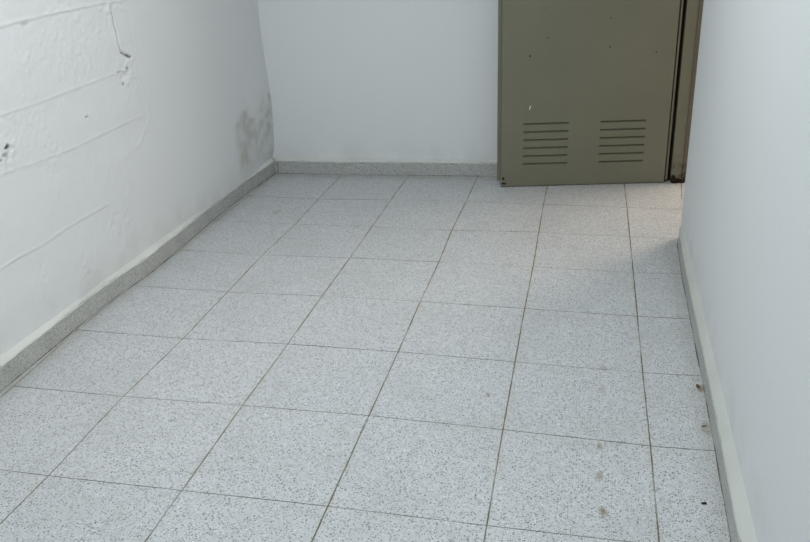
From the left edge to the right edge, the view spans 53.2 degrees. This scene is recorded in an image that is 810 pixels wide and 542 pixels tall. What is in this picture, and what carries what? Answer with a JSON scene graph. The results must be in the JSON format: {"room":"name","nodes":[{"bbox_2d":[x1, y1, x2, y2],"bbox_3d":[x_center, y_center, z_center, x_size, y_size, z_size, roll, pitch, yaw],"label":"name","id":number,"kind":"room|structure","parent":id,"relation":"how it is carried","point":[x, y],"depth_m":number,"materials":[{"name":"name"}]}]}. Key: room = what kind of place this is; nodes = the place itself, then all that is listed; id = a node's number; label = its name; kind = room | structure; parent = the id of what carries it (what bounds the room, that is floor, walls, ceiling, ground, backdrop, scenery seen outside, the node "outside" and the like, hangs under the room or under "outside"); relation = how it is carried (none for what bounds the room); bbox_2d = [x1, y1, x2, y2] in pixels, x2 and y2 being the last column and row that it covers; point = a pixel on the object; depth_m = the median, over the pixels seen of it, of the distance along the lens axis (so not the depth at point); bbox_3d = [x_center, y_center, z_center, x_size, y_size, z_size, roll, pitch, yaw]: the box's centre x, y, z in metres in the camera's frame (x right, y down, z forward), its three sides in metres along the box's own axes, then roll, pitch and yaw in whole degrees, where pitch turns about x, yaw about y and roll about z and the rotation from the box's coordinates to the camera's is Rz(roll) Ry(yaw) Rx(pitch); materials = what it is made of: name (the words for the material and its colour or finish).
{"room":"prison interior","nodes":[
{"label":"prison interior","id":0,"kind":"room"},
{"bbox_2d":[0,0,273,355],"bbox_3d":[-1.498,-0.712,1.882,0.227,2.620,6.000,3,24,12],"label":"wall","id":1,"kind":"structure","parent":0,"point":[122,122],"depth_m":3.17,"materials":[{"name":"paint"}]},
{"bbox_2d":[0,158,275,391],"bbox_3d":[-1.143,0.010,3.365,0.052,0.095,3.232,3,24,12],"label":"baseboard","id":2,"kind":"structure","parent":1,"relation":"attached to","point":[18,359],"depth_m":3.23,"materials":[{"name":"stone"}]},
{"bbox_2d":[0,173,729,541],"bbox_3d":[0.626,0.407,2.396,4.270,0.005,8.340,3,24,12],"label":"floor","id":3,"kind":"structure","parent":0,"point":[329,358],"depth_m":2.56,"materials":[{"name":"grey tile"}]},
{"bbox_2d":[257,0,497,159],"bbox_3d":[0.329,-1.774,4.188,2.729,2.640,0.150,2,24,10],"label":"wall","id":4,"kind":"structure","parent":0,"point":[377,79],"depth_m":4.50,"materials":[{"name":"paint"}]},
{"bbox_2d":[274,158,496,175],"bbox_3d":[0.342,-0.590,4.610,2.277,0.094,0.043,2,24,10],"label":"baseboard","id":5,"kind":"structure","parent":4,"relation":"attached to","point":[329,166],"depth_m":4.68,"materials":[{"name":"stone"}]},
{"bbox_2d":[497,0,683,186],"bbox_3d":[0.924,-1.406,3.986,0.923,2.033,0.036,-1,23,2],"label":"door","id":6,"kind":"structure","parent":4,"relation":"in","point":[586,88],"depth_m":4.17,"materials":[{"name":"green metal"}]},
{"bbox_2d":[681,0,809,541],"bbox_3d":[0.693,-0.374,0.911,0.192,2.640,4.930,3,24,12],"label":"wall","id":7,"kind":"structure","parent":0,"point":[745,219],"depth_m":1.88,"materials":[{"name":"paint"}]},
{"bbox_2d":[664,0,703,182],"bbox_3d":[1.342,-1.289,3.598,0.145,2.100,0.870,3,24,12],"label":"door frame","id":8,"kind":"structure","parent":7,"relation":"attached to","point":[692,9],"depth_m":4.16,"materials":[{"name":"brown metal"}]},
{"bbox_2d":[677,224,757,541],"bbox_3d":[0.893,0.372,2.332,0.044,0.093,2.766,3,24,13],"label":"baseboard","id":9,"kind":"structure","parent":7,"relation":"attached to","point":[737,509],"depth_m":2.22,"materials":[{"name":"stone"}]}
]}

